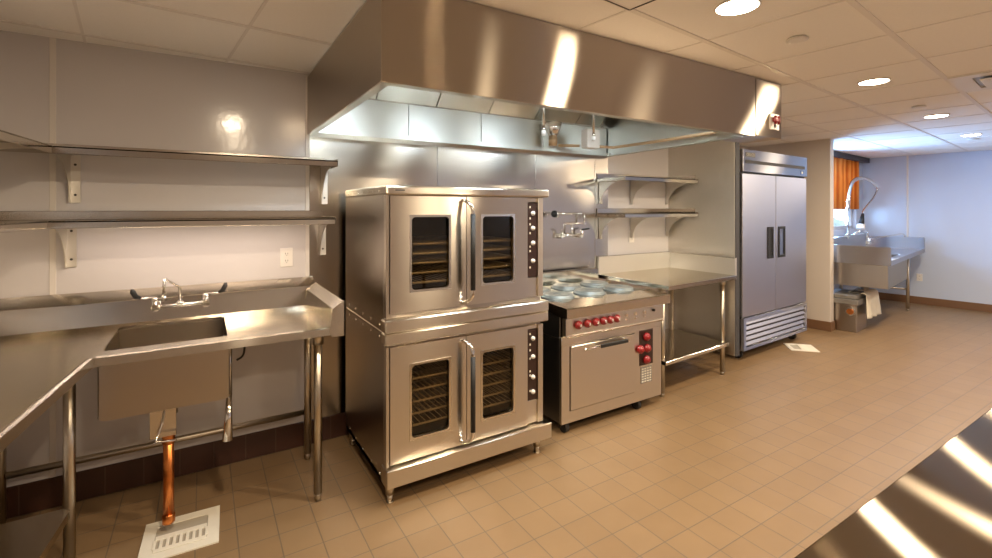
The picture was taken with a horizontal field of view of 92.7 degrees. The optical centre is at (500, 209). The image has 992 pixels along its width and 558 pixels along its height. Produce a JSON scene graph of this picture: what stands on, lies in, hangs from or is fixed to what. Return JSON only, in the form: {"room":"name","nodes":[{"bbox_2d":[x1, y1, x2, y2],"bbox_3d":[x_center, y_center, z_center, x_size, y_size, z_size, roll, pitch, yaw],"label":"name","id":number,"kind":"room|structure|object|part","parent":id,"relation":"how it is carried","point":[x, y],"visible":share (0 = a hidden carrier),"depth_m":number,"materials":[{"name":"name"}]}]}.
{"room":"commercial kitchen","nodes":[
{"label":"commercial kitchen","id":0,"kind":"room"},
{"bbox_2d":[0,30,667,487],"bbox_3d":[-0.468,0.318,3.567,5.400,2.364,0.100,0,0,-32],"label":"wall","id":1,"kind":"structure","parent":0,"point":[111,96],"depth_m":2.63,"materials":[{"name":"grey paint"}]},
{"bbox_2d":[49,37,55,477],"bbox_3d":[-2.256,0.243,2.385,0.025,2.214,0.006,0,0,-32],"label":"trim","id":2,"kind":"structure","parent":1,"relation":"attached to","point":[52,41],"depth_m":2.38,"materials":[{"name":"white"}]},
{"bbox_2d":[0,276,313,335],"bbox_3d":[-1.857,0.518,2.578,1.595,0.177,0.091,0,0,-32],"label":"backsplash","id":3,"kind":"structure","parent":1,"relation":"attached to","point":[43,313],"depth_m":2.50,"materials":[{"name":"metal"}]},
{"bbox_2d":[0,211,335,267],"bbox_3d":[-1.736,0.152,2.501,1.630,0.287,0.342,0,0,-32],"label":"wall shelf","id":4,"kind":"object","parent":1,"relation":"attached to","point":[65,223],"visible":1,"depth_m":2.48,"materials":[{"name":"metal"}]},
{"bbox_2d":[0,143,337,203],"bbox_3d":[-1.731,-0.181,2.504,1.640,0.297,0.342,0,0,-32],"label":"wall shelf","id":5,"kind":"object","parent":1,"relation":"attached to","point":[69,155],"visible":0.99,"depth_m":2.42,"materials":[{"name":"metal"}]},
{"bbox_2d":[6,412,348,518],"bbox_3d":[-0.460,1.425,3.507,5.150,0.150,0.014,0,0,-32],"label":"baseboard","id":6,"kind":"structure","parent":1,"relation":"attached to","point":[31,497],"depth_m":2.60,"materials":[{"name":"tile"}]},
{"bbox_2d":[280,248,292,266],"bbox_3d":[-1.337,0.300,2.957,0.072,0.116,0.010,0,0,-32],"label":"wall outlet","id":7,"kind":"object","parent":1,"relation":"attached to","point":[286,254],"visible":1,"depth_m":2.95,"materials":[{"name":"white plastic"}]},
{"bbox_2d":[306,74,308,276],"bbox_3d":[-1.234,0.243,3.025,0.022,2.214,0.008,0,0,-32],"label":"trim","id":8,"kind":"structure","parent":1,"relation":"attached to","point":[307,75],"depth_m":3.02,"materials":[{"name":"white"}]},
{"bbox_2d":[309,93,607,419],"bbox_3d":[-0.111,0.243,3.732,2.630,2.214,0.008,0,0,-32],"label":"cladding","id":9,"kind":"object","parent":1,"relation":"attached to","point":[572,184],"visible":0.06,"depth_m":3.47,"materials":[{"name":"metal"}]},
{"bbox_2d":[551,210,589,238],"bbox_3d":[0.587,0.132,4.109,0.435,0.244,0.108,0,0,-37],"label":"pot filler","id":10,"kind":"object","parent":9,"relation":"attached to","point":[554,213],"visible":1,"depth_m":4.10,"materials":[{"name":"silver metal"}]},
{"bbox_3d":[0.446,0.040,3.971,0.042,0.059,0.060,0,0,-43],"label":"valve knob","id":11,"kind":"part","parent":10,"relation":"part of","materials":[{"name":"black plastic"}]},
{"bbox_3d":[0.605,0.048,4.094,0.342,0.045,0.022,0,0,-38],"label":"arm","id":12,"kind":"part","parent":10,"relation":"part of","materials":[{"name":"silver metal"}]},
{"bbox_3d":[0.684,0.088,4.161,0.154,0.112,0.018,0,0,-32],"label":"arm","id":13,"kind":"part","parent":10,"relation":"part of","materials":[{"name":"silver metal"}]},
{"bbox_2d":[629,231,633,242],"bbox_3d":[1.272,0.265,4.594,0.072,0.116,0.010,0,0,-32],"label":"wall outlet","id":14,"kind":"object","parent":1,"relation":"attached to","point":[630,239],"visible":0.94,"depth_m":4.58,"materials":[{"name":"white plastic"}]},
{"bbox_2d":[597,251,669,273],"bbox_3d":[1.317,0.531,4.603,1.006,0.198,0.029,0,0,-32],"label":"backsplash","id":15,"kind":"structure","parent":1,"relation":"attached to","point":[651,260],"depth_m":4.56,"materials":[{"name":"metal"}]},
{"bbox_2d":[597,208,697,238],"bbox_3d":[1.401,0.134,4.470,1.006,0.282,0.342,0,0,-32],"label":"wall shelf","id":16,"kind":"object","parent":1,"relation":"attached to","point":[636,215],"visible":1,"depth_m":4.49,"materials":[{"name":"metal"}]},
{"bbox_2d":[597,173,697,204],"bbox_3d":[1.401,-0.189,4.470,1.006,0.282,0.342,0,0,-32],"label":"wall shelf","id":17,"kind":"object","parent":1,"relation":"attached to","point":[605,180],"visible":1,"depth_m":4.46,"materials":[{"name":"metal"}]},
{"bbox_2d":[0,0,991,157],"bbox_3d":[3.064,-0.911,2.332,12.700,0.105,7.900,0,0,-38],"label":"ceiling","id":18,"kind":"structure","parent":0,"point":[917,45],"depth_m":2.42,"materials":[{"name":"tile"}]},
{"bbox_2d":[307,0,754,158],"bbox_3d":[0.254,-0.662,3.077,2.578,0.395,1.482,0,0,-32],"label":"exhaust hood","id":19,"kind":"object","parent":18,"relation":"hanging from","point":[405,52],"visible":1,"depth_m":2.46,"materials":[{"name":"metal"}]},
{"bbox_3d":[0.255,-0.855,2.986,2.471,0.006,1.314,0,0,-32],"label":"roof panel","id":20,"kind":"part","parent":19,"relation":"part of","materials":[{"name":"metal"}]},
{"bbox_3d":[-0.837,-0.660,2.396,0.006,0.367,1.476,0,0,-32],"label":"panel","id":21,"kind":"part","parent":19,"relation":"part of","materials":[{"name":"metal"}]},
{"bbox_3d":[1.294,-0.668,3.734,0.023,0.383,1.479,0,0,-28],"label":"panel","id":22,"kind":"part","parent":19,"relation":"part of","materials":[{"name":"metal"}]},
{"bbox_2d":[722,78,780,142],"bbox_3d":[1.730,-0.669,3.282,0.309,0.374,0.260,0,0,-32],"label":"exhaust hood","id":23,"kind":"object","parent":19,"relation":"attached to","point":[767,94],"visible":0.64,"depth_m":3.17,"materials":[{"name":"metal"}]},
{"bbox_2d":[769,113,779,130],"bbox_3d":[1.850,-0.588,3.184,0.110,0.105,0.034,0,0,-32],"label":"station","id":24,"kind":"object","parent":23,"relation":"attached to","point":[774,120],"visible":1,"depth_m":3.17,"materials":[{"name":"white plastic"}]},
{"bbox_3d":[1.853,-0.598,3.179,0.076,0.055,0.022,0,0,-32],"label":"handle","id":25,"kind":"part","parent":24,"relation":"part of","materials":[{"name":"red plastic"}]},
{"bbox_2d":[605,0,654,9],"bbox_3d":[0.499,-0.860,1.609,0.628,0.006,0.616,0,0,-38],"label":"access panel","id":26,"kind":"object","parent":18,"relation":"attached to","point":[633,4],"visible":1,"depth_m":1.97,"materials":[{"name":"grey"}]},
{"bbox_2d":[714,0,760,15],"bbox_3d":[1.005,-0.858,2.011,0.180,0.012,0.180,0,0,-32],"label":"recessed light","id":27,"kind":"object","parent":18,"relation":"in","point":[728,7],"visible":1,"depth_m":2.00,"materials":[{"name":"white"}]},
{"bbox_2d":[786,35,808,43],"bbox_3d":[1.496,-0.857,2.389,0.100,0.014,0.100,0,0,-32],"label":"sprinkler cover","id":28,"kind":"object","parent":18,"relation":"attached to","point":[798,38],"visible":1,"depth_m":2.37,"materials":[{"name":"white plastic"}]},
{"bbox_2d":[857,78,890,85],"bbox_3d":[2.517,-0.858,3.193,0.180,0.012,0.180,0,0,-32],"label":"recessed light","id":29,"kind":"object","parent":18,"relation":"in","point":[874,81],"visible":1,"depth_m":3.17,"materials":[{"name":"white"}]},
{"bbox_2d":[911,105,926,108],"bbox_3d":[3.502,-0.857,3.963,0.100,0.014,0.100,0,0,-32],"label":"sprinkler cover","id":30,"kind":"object","parent":18,"relation":"attached to","point":[916,106],"visible":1,"depth_m":3.96,"materials":[{"name":"white plastic"}]},
{"bbox_2d":[923,114,949,117],"bbox_3d":[4.022,-0.858,4.370,0.180,0.012,0.180,0,0,-32],"label":"recessed light","id":31,"kind":"object","parent":18,"relation":"in","point":[934,115],"visible":1,"depth_m":4.35,"materials":[{"name":"white"}]},
{"bbox_2d":[947,70,991,92],"bbox_3d":[3.344,-0.849,3.046,0.600,0.030,0.600,0,0,-38],"label":"ceiling vent","id":32,"kind":"object","parent":18,"relation":"in","point":[979,81],"visible":1,"depth_m":3.15,"materials":[{"name":"white metal"}]},
{"bbox_3d":[3.342,-0.838,3.032,0.350,0.008,0.350,0,0,-38],"label":"plate","id":33,"kind":"part","parent":32,"relation":"part of","materials":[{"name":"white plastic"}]},
{"bbox_2d":[960,133,981,135],"bbox_3d":[5.448,-0.858,5.485,0.180,0.012,0.180,0,0,-32],"label":"recessed light","id":34,"kind":"object","parent":18,"relation":"in","point":[976,134],"visible":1,"depth_m":5.45,"materials":[{"name":"white"}]},
{"bbox_2d":[6,299,991,557],"bbox_3d":[3.248,1.550,3.102,13.200,0.100,10.200,0,0,-32],"label":"floor","id":35,"kind":"structure","parent":0,"point":[764,457],"depth_m":2.63,"materials":[{"name":"tile"}]},
{"bbox_2d":[0,276,343,557],"bbox_3d":[-1.365,0.965,1.632,1.776,1.070,2.216,0,0,-32],"label":"sink","id":36,"kind":"object","parent":35,"relation":"on","point":[160,362],"depth_m":2.20,"materials":[{"name":"metal"}]},
{"bbox_3d":[-2.326,1.054,2.200,0.054,0.892,0.054,0,0,-32],"label":"leg","id":37,"kind":"part","parent":36,"relation":"part of","materials":[{"name":"silver metal"}]},
{"bbox_3d":[-1.779,1.054,1.953,0.054,0.892,0.054,0,0,-32],"label":"leg","id":38,"kind":"part","parent":36,"relation":"part of","materials":[{"name":"silver metal"}]},
{"bbox_3d":[-1.730,1.245,2.536,1.326,0.032,0.096,0,0,-32],"label":"cross rail","id":39,"kind":"part","parent":36,"relation":"part of","materials":[{"name":"silver metal"}]},
{"bbox_3d":[-1.590,0.739,2.287,0.470,0.262,0.545,0,0,-32],"label":"sink bowl","id":40,"kind":"part","parent":36,"relation":"part of","materials":[{"name":"metal"}]},
{"bbox_2d":[0,305,330,452],"bbox_3d":[-1.341,0.606,1.596,1.765,0.038,2.130,0,0,-32],"label":"countertop","id":41,"kind":"structure","parent":36,"relation":"on","point":[37,369],"depth_m":2.01,"materials":[{"name":"metal"}]},
{"bbox_2d":[162,435,174,525],"bbox_3d":[-1.546,1.248,2.205,0.051,0.424,0.051,0,0,-32],"label":"drain pipe","id":42,"kind":"object","parent":36,"relation":"attached to","point":[168,517],"visible":0.74,"depth_m":2.19,"materials":[{"name":"orange metal"}]},
{"bbox_2d":[130,278,227,310],"bbox_3d":[-1.707,0.445,2.529,0.434,0.180,0.171,0,0,-32],"label":"bridge faucet","id":43,"kind":"object","parent":36,"relation":"attached to","point":[205,302],"visible":1,"depth_m":2.52,"materials":[{"name":"silver metal"}]},
{"bbox_3d":[-1.857,0.440,2.455,0.025,0.062,0.106,0,0,42],"label":"handle","id":44,"kind":"part","parent":43,"relation":"part of","materials":[{"name":"silver metal"}]},
{"bbox_3d":[-1.728,0.428,2.486,0.022,0.145,0.138,0,0,-1],"label":"spout","id":45,"kind":"part","parent":43,"relation":"part of","materials":[{"name":"silver metal"}]},
{"bbox_3d":[-1.576,0.440,2.631,0.106,0.062,0.025,0,0,-16],"label":"handle","id":46,"kind":"part","parent":43,"relation":"part of","materials":[{"name":"silver metal"}]},
{"bbox_3d":[-1.157,1.054,2.840,0.054,0.892,0.054,0,0,-32],"label":"leg","id":47,"kind":"part","parent":36,"relation":"part of","materials":[{"name":"silver metal"}]},
{"bbox_3d":[-0.940,1.054,2.438,0.054,0.892,0.054,0,0,-32],"label":"leg","id":48,"kind":"part","parent":36,"relation":"part of","materials":[{"name":"silver metal"}]},
{"bbox_2d":[138,505,219,557],"bbox_3d":[-1.473,1.496,2.187,0.300,0.009,0.300,0,0,-30],"label":"floor drain","id":49,"kind":"object","parent":35,"relation":"on","point":[188,532],"visible":1,"depth_m":2.17,"materials":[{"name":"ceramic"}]},
{"bbox_2d":[152,515,207,551],"bbox_3d":[-1.473,1.499,2.187,0.204,0.002,0.204,0,0,-30],"label":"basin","id":50,"kind":"object","parent":49,"relation":"in","point":[191,530],"depth_m":2.18,"materials":[{"name":"beige"}]},
{"bbox_2d":[346,307,551,503],"bbox_3d":[-0.332,1.066,2.962,1.039,0.868,0.890,0,0,-32],"label":"oven","id":51,"kind":"object","parent":35,"relation":"on","point":[426,402],"visible":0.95,"depth_m":2.65,"materials":[{"name":"metal"}]},
{"bbox_3d":[-0.946,1.451,3.031,0.044,0.098,0.044,0,0,-32],"label":"leg","id":52,"kind":"part","parent":51,"relation":"part of","materials":[{"name":"silver metal"}]},
{"bbox_3d":[-0.580,1.011,2.408,0.018,0.622,0.035,0,0,-32],"label":"corner post","id":53,"kind":"part","parent":51,"relation":"part of","materials":[{"name":"metal"}]},
{"bbox_3d":[-0.569,1.451,2.429,0.044,0.098,0.044,0,0,-32],"label":"leg","id":54,"kind":"part","parent":51,"relation":"part of","materials":[{"name":"silver metal"}]},
{"bbox_3d":[-0.383,1.004,2.528,0.436,0.597,0.030,0,0,-32],"label":"door","id":55,"kind":"part","parent":51,"relation":"part of","materials":[{"name":"metal"}]},
{"bbox_2d":[345,185,548,333],"bbox_3d":[-0.333,0.254,2.961,1.041,0.752,0.890,0,0,-32],"label":"oven","id":56,"kind":"object","parent":51,"relation":"on","point":[418,257],"visible":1,"depth_m":2.66,"materials":[{"name":"metal"}]},
{"bbox_3d":[-0.580,0.240,2.408,0.018,0.627,0.035,0,0,-32],"label":"corner post","id":57,"kind":"part","parent":56,"relation":"part of","materials":[{"name":"metal"}]},
{"bbox_3d":[-0.383,0.233,2.528,0.436,0.602,0.030,0,0,-32],"label":"door","id":58,"kind":"part","parent":56,"relation":"part of","materials":[{"name":"metal"}]},
{"bbox_3d":[-0.186,0.233,2.591,0.104,0.580,0.026,0,0,34],"label":"handle","id":59,"kind":"part","parent":56,"relation":"part of","materials":[{"name":"silver metal"}]},
{"bbox_3d":[-0.020,0.233,2.756,0.413,0.602,0.030,0,0,-32],"label":"door","id":60,"kind":"part","parent":56,"relation":"part of","materials":[{"name":"metal"}]},
{"bbox_3d":[0.189,0.188,2.894,0.068,0.452,0.018,0,0,-32],"label":"control panel","id":61,"kind":"part","parent":56,"relation":"part of","materials":[{"name":"metal"}]},
{"bbox_3d":[0.206,0.233,2.901,0.109,0.602,0.035,0,0,-32],"label":"control frame","id":62,"kind":"part","parent":56,"relation":"part of","materials":[{"name":"metal"}]},
{"bbox_3d":[-0.186,1.004,2.591,0.104,0.575,0.026,0,0,34],"label":"handle","id":63,"kind":"part","parent":51,"relation":"part of","materials":[{"name":"silver metal"}]},
{"bbox_3d":[-0.020,1.004,2.756,0.413,0.597,0.030,0,0,-32],"label":"door","id":64,"kind":"part","parent":51,"relation":"part of","materials":[{"name":"metal"}]},
{"bbox_3d":[0.189,0.949,2.894,0.068,0.427,0.018,0,0,-32],"label":"control panel","id":65,"kind":"part","parent":51,"relation":"part of","materials":[{"name":"metal"}]},
{"bbox_3d":[0.206,1.004,2.901,0.109,0.597,0.035,0,0,-32],"label":"control frame","id":66,"kind":"part","parent":51,"relation":"part of","materials":[{"name":"metal"}]},
{"bbox_3d":[0.223,1.451,2.927,0.044,0.098,0.044,0,0,-32],"label":"leg","id":67,"kind":"part","parent":51,"relation":"part of","materials":[{"name":"silver metal"}]},
{"bbox_2d":[540,267,669,432],"bbox_3d":[0.648,1.012,3.676,1.017,0.975,0.802,0,0,-32],"label":"electric range","id":68,"kind":"object","parent":35,"relation":"on","point":[602,339],"visible":0.89,"depth_m":3.33,"materials":[{"name":"metal"}]},
{"bbox_3d":[0.524,0.773,3.155,0.058,0.057,0.034,0,0,-32],"label":"knob","id":69,"kind":"part","parent":68,"relation":"part of","materials":[{"name":"red plastic"}]},
{"bbox_3d":[0.593,0.773,3.198,0.058,0.057,0.034,0,0,-32],"label":"knob","id":70,"kind":"part","parent":68,"relation":"part of","materials":[{"name":"red plastic"}]},
{"bbox_3d":[0.658,0.773,3.239,0.058,0.057,0.034,0,0,-32],"label":"knob","id":71,"kind":"part","parent":68,"relation":"part of","materials":[{"name":"red plastic"}]},
{"bbox_3d":[0.722,1.131,3.325,0.612,0.427,0.025,0,0,-32],"label":"oven door","id":72,"kind":"part","parent":68,"relation":"part of","materials":[{"name":"metal"}]},
{"bbox_3d":[0.718,0.773,3.276,0.058,0.057,0.034,0,0,-32],"label":"knob","id":73,"kind":"part","parent":68,"relation":"part of","materials":[{"name":"red plastic"}]},
{"bbox_3d":[0.742,0.940,3.298,0.424,0.026,0.042,0,0,-32],"label":"handle","id":74,"kind":"part","parent":68,"relation":"part of","materials":[{"name":"silver metal"}]},
{"bbox_3d":[0.808,0.676,3.422,1.017,0.077,0.202,0,0,-32],"label":"rail","id":75,"kind":"part","parent":68,"relation":"part of","materials":[{"name":"metal"}]},
{"bbox_3d":[0.814,1.135,3.392,0.985,0.580,0.020,0,0,-32],"label":"frame","id":76,"kind":"part","parent":68,"relation":"part of","materials":[{"name":"metal"}]},
{"bbox_3d":[0.773,0.773,3.311,0.058,0.057,0.034,0,0,-32],"label":"knob","id":77,"kind":"part","parent":68,"relation":"part of","materials":[{"name":"red plastic"}]},
{"bbox_3d":[0.825,0.780,3.393,0.965,0.130,0.050,0,0,-32],"label":"control panel","id":78,"kind":"part","parent":68,"relation":"part of","materials":[{"name":"metal"}]},
{"bbox_3d":[0.828,0.773,3.345,0.058,0.057,0.034,0,0,-32],"label":"knob","id":79,"kind":"part","parent":68,"relation":"part of","materials":[{"name":"red plastic"}]},
{"bbox_3d":[1.039,1.038,3.494,0.062,0.061,0.038,0,0,-32],"label":"knob","id":80,"kind":"part","parent":68,"relation":"part of","materials":[{"name":"red plastic"}]},
{"bbox_3d":[1.093,1.034,3.554,0.146,0.262,0.006,0,0,-32],"label":"control panel","id":81,"kind":"part","parent":68,"relation":"part of","materials":[{"name":"red plastic"}]},
{"bbox_3d":[1.096,1.124,3.530,0.062,0.061,0.038,0,0,-32],"label":"knob","id":82,"kind":"part","parent":68,"relation":"part of","materials":[{"name":"red plastic"}]},
{"bbox_3d":[1.096,0.953,3.530,0.062,0.061,0.038,0,0,-32],"label":"knob","id":83,"kind":"part","parent":68,"relation":"part of","materials":[{"name":"red plastic"}]},
{"bbox_3d":[1.102,1.040,3.534,0.062,0.061,0.038,0,0,-32],"label":"knob","id":84,"kind":"part","parent":68,"relation":"part of","materials":[{"name":"red plastic"}]},
{"bbox_2d":[597,251,736,396],"bbox_3d":[1.518,0.966,4.269,1.022,1.068,0.807,0,0,-32],"label":"work table","id":85,"kind":"object","parent":35,"relation":"on","point":[663,271],"visible":0.8,"depth_m":4.32,"materials":[{"name":"metal"}]},
{"bbox_3d":[1.294,1.065,3.788,0.054,0.869,0.054,0,0,-32],"label":"leg","id":86,"kind":"part","parent":85,"relation":"part of","materials":[{"name":"silver metal"}]},
{"bbox_3d":[1.720,1.065,4.764,0.054,0.869,0.054,0,0,-32],"label":"leg","id":87,"kind":"part","parent":85,"relation":"part of","materials":[{"name":"silver metal"}]},
{"bbox_3d":[2.013,1.065,4.298,0.054,0.869,0.054,0,0,-32],"label":"leg","id":88,"kind":"part","parent":85,"relation":"part of","materials":[{"name":"silver metal"}]},
{"bbox_2d":[735,149,806,357],"bbox_3d":[2.726,0.454,5.356,1.423,2.092,0.784,0,0,-35],"label":"refrigerator","id":89,"kind":"object","parent":35,"relation":"on","point":[773,304],"visible":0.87,"depth_m":4.98,"materials":[{"name":"metal"}]},
{"bbox_3d":[2.641,0.356,4.843,0.676,1.417,0.022,0,0,-35],"label":"door","id":90,"kind":"part","parent":89,"relation":"part of","materials":[{"name":"metal"}]},
{"bbox_3d":[2.827,0.350,4.957,0.120,0.330,0.009,0,0,-35],"label":"handle","id":91,"kind":"part","parent":89,"relation":"part of","materials":[{"name":"black plastic"}]},
{"bbox_3d":[2.941,-0.482,5.057,1.417,0.220,0.036,0,0,-35],"label":"panel","id":92,"kind":"part","parent":89,"relation":"part of","materials":[{"name":"metal"}]},
{"bbox_3d":[2.949,1.235,5.058,1.403,0.320,0.024,0,0,-35],"label":"louver panel","id":93,"kind":"part","parent":89,"relation":"part of","materials":[{"name":"metal"}]},
{"bbox_3d":[3.031,0.350,5.102,0.148,0.330,0.009,0,0,-35],"label":"handle","id":94,"kind":"part","parent":89,"relation":"part of","materials":[{"name":"black"}]},
{"bbox_3d":[3.221,0.356,5.255,0.725,1.417,0.022,0,0,-35],"label":"door","id":95,"kind":"part","parent":89,"relation":"part of","materials":[{"name":"metal"}]},
{"bbox_2d":[783,343,819,351],"bbox_3d":[3.253,1.496,5.124,0.270,0.009,0.270,0,0,15],"label":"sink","id":96,"kind":"object","parent":35,"relation":"on","point":[795,347],"visible":1,"depth_m":5.11,"materials":[{"name":"ceramic"}]},
{"bbox_2d":[834,288,866,332],"bbox_3d":[4.367,1.262,5.997,0.505,0.475,0.380,0,0,-39],"label":"grease interceptor","id":97,"kind":"object","parent":35,"relation":"on","point":[850,312],"visible":0.86,"depth_m":5.83,"materials":[{"name":"metal"}]},
{"bbox_3d":[4.371,1.095,6.000,0.495,0.139,0.380,0,0,-39],"label":"lid","id":98,"kind":"part","parent":97,"relation":"part of","materials":[{"name":"grey metal"}]},
{"bbox_3d":[4.375,1.333,5.990,0.420,0.335,0.320,0,0,-39],"label":"tank","id":99,"kind":"part","parent":97,"relation":"part of","materials":[{"name":"metal"}]},
{"bbox_2d":[849,288,881,318],"bbox_3d":[4.645,1.195,6.033,0.530,0.315,0.227,0,0,-39],"label":"towel","id":100,"kind":"object","parent":97,"relation":"on","point":[873,307],"visible":0.93,"depth_m":5.96,"materials":[{"name":"beige fabric"}]},
{"bbox_2d":[834,233,924,310],"bbox_3d":[5.286,0.948,6.679,2.630,1.105,0.756,0,0,-42],"label":"sink","id":101,"kind":"object","parent":35,"relation":"on","point":[884,263],"visible":0.71,"depth_m":5.89,"materials":[{"name":"metal"}]},
{"bbox_2d":[843,176,879,238],"bbox_3d":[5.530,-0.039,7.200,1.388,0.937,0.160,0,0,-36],"label":"faucet","id":102,"kind":"object","parent":101,"relation":"attached to","point":[860,226],"visible":1,"depth_m":7.08,"materials":[{"name":"silver metal"}]},
{"bbox_3d":[5.713,1.190,7.094,1.000,0.048,0.554,0,0,-42],"label":"cross rail","id":103,"kind":"part","parent":101,"relation":"part of","materials":[{"name":"silver metal"}]},
{"bbox_2d":[865,233,905,243],"bbox_3d":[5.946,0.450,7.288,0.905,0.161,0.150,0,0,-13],"label":"faucet","id":104,"kind":"object","parent":101,"relation":"attached to","point":[870,240],"visible":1,"depth_m":7.21,"materials":[{"name":"silver metal"}]},
{"bbox_3d":[6.018,0.416,7.288,0.777,0.095,0.106,0,0,-19],"label":"spout","id":105,"kind":"part","parent":104,"relation":"part of","materials":[{"name":"silver metal"}]},
{"bbox_3d":[6.009,1.064,6.987,0.041,0.872,0.041,0,0,-42],"label":"leg","id":106,"kind":"part","parent":101,"relation":"part of","materials":[{"name":"silver metal"}]},
{"bbox_2d":[891,248,924,265],"bbox_3d":[5.298,0.634,6.670,2.625,0.062,0.726,0,0,-42],"label":"countertop","id":107,"kind":"structure","parent":101,"relation":"on","point":[902,254],"depth_m":6.57,"materials":[{"name":"metal"}]},
{"bbox_2d":[794,408,991,557],"bbox_3d":[1.762,1.049,1.161,2.980,0.902,0.753,0,0,-32],"label":"island table","id":108,"kind":"object","parent":35,"relation":"on","point":[941,507],"visible":1,"depth_m":0.93,"materials":[{"name":"metal"}]},
{"bbox_2d":[668,140,734,355],"bbox_3d":[1.824,0.233,4.805,0.060,2.194,1.200,0,0,-32],"label":"wall partition","id":109,"kind":"structure","parent":0,"point":[696,308],"depth_m":4.52,"materials":[{"name":"paint"}]},
{"bbox_2d":[735,142,739,355],"bbox_3d":[2.146,0.233,4.294,0.060,2.194,0.008,0,0,-32],"label":"trim","id":110,"kind":"structure","parent":109,"relation":"attached to","point":[737,145],"depth_m":4.29,"materials":[{"name":"grey metal"}]},
{"bbox_2d":[750,139,833,321],"bbox_3d":[3.718,0.318,6.325,0.120,2.364,1.215,0,0,-38],"label":"wall","id":111,"kind":"structure","parent":0,"point":[819,154],"depth_m":5.91,"materials":[{"name":"beige paint"}]},
{"bbox_2d":[807,318,834,331],"bbox_3d":[3.753,1.442,6.281,0.144,0.115,1.127,0,0,-38],"label":"baseboard","id":112,"kind":"structure","parent":111,"relation":"attached to","point":[811,323],"depth_m":5.88,"materials":[{"name":"brown wood"}]},
{"bbox_2d":[834,163,862,289],"bbox_3d":[4.978,0.318,7.218,2.965,2.364,0.120,0,0,-38],"label":"wall","id":113,"kind":"structure","parent":0,"point":[856,213],"depth_m":7.91,"materials":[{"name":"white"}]},
{"bbox_2d":[834,209,851,229],"bbox_3d":[4.999,-0.255,7.260,2.220,1.150,0.040,0,0,-38],"label":"window","id":114,"kind":"structure","parent":113,"relation":"in","point":[850,210],"depth_m":7.91,"materials":[{"name":"grey glass"}]},
{"bbox_2d":[834,233,865,245],"bbox_3d":[5.041,0.515,6.947,2.578,0.240,0.030,0,0,-42],"label":"backsplash","id":115,"kind":"structure","parent":113,"relation":"attached to","point":[857,239],"depth_m":7.25,"materials":[{"name":"metal"}]},
{"bbox_2d":[834,151,869,162],"bbox_3d":[5.214,-0.821,7.261,2.520,0.078,0.097,0,0,-38],"label":"rail","id":116,"kind":"object","parent":113,"relation":"attached to","point":[837,154],"visible":0.56,"depth_m":7.45,"materials":[{"name":"grey metal"}]},
{"bbox_2d":[834,157,858,208],"bbox_3d":[5.390,-0.390,7.409,1.383,0.780,0.055,0,0,-38],"label":"curtain","id":117,"kind":"object","parent":116,"relation":"hanging from","point":[845,170],"visible":0.81,"depth_m":7.39,"materials":[{"name":"orange fabric"}]},
{"bbox_2d":[863,150,991,304],"bbox_3d":[8.113,0.318,5.696,0.103,2.364,6.380,0,0,-38],"label":"wall","id":118,"kind":"structure","parent":0,"point":[950,194],"depth_m":7.30,"materials":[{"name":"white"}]},
{"bbox_2d":[906,156,908,236],"bbox_3d":[6.545,0.268,7.615,0.010,2.264,0.025,0,0,-38],"label":"trim","id":119,"kind":"structure","parent":118,"relation":"attached to","point":[907,157],"depth_m":7.61,"materials":[{"name":"white"}]},
{"bbox_2d":[917,274,922,280],"bbox_3d":[6.635,1.080,7.498,0.010,0.116,0.072,0,0,-38],"label":"wall outlet","id":120,"kind":"object","parent":118,"relation":"attached to","point":[919,276],"visible":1,"depth_m":7.49,"materials":[{"name":"white plastic"}]},
{"bbox_2d":[878,292,991,312],"bbox_3d":[8.109,1.442,5.610,0.017,0.115,6.250,0,0,-38],"label":"baseboard","id":121,"kind":"structure","parent":118,"relation":"attached to","point":[884,296],"depth_m":7.31,"materials":[{"name":"brown wood"}]},
{"bbox_3d":[-0.959,0.318,-1.028,0.100,2.364,7.400,0,0,-27],"label":"wall","id":122,"kind":"structure","parent":0,"visible":0},
{"bbox_2d":[0,221,47,232],"bbox_3d":[-1.898,0.158,1.406,0.417,0.297,1.990,0,0,-27],"label":"wall shelf","id":123,"kind":"object","parent":122,"relation":"attached to","point":[5,226],"visible":1,"depth_m":1.92,"materials":[{"name":"metal"}]},
{"bbox_2d":[0,130,51,152],"bbox_3d":[-1.891,-0.181,1.409,0.432,0.297,1.990,0,0,-27],"label":"wall shelf","id":124,"kind":"object","parent":122,"relation":"attached to","point":[8,140],"visible":1,"depth_m":1.94,"materials":[{"name":"metal"}]},
{"label":"outside","id":125,"kind":"structure","parent":0,"visible":0},
{"bbox_2d":[834,218,844,225],"bbox_3d":[5.092,0.632,10.345,11.558,1.656,1.192,0,0,-38],"label":"hedge","id":126,"kind":"object","parent":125,"point":[836,222],"visible":0.02,"depth_m":13.27,"materials":[{"name":"white"}]}
]}

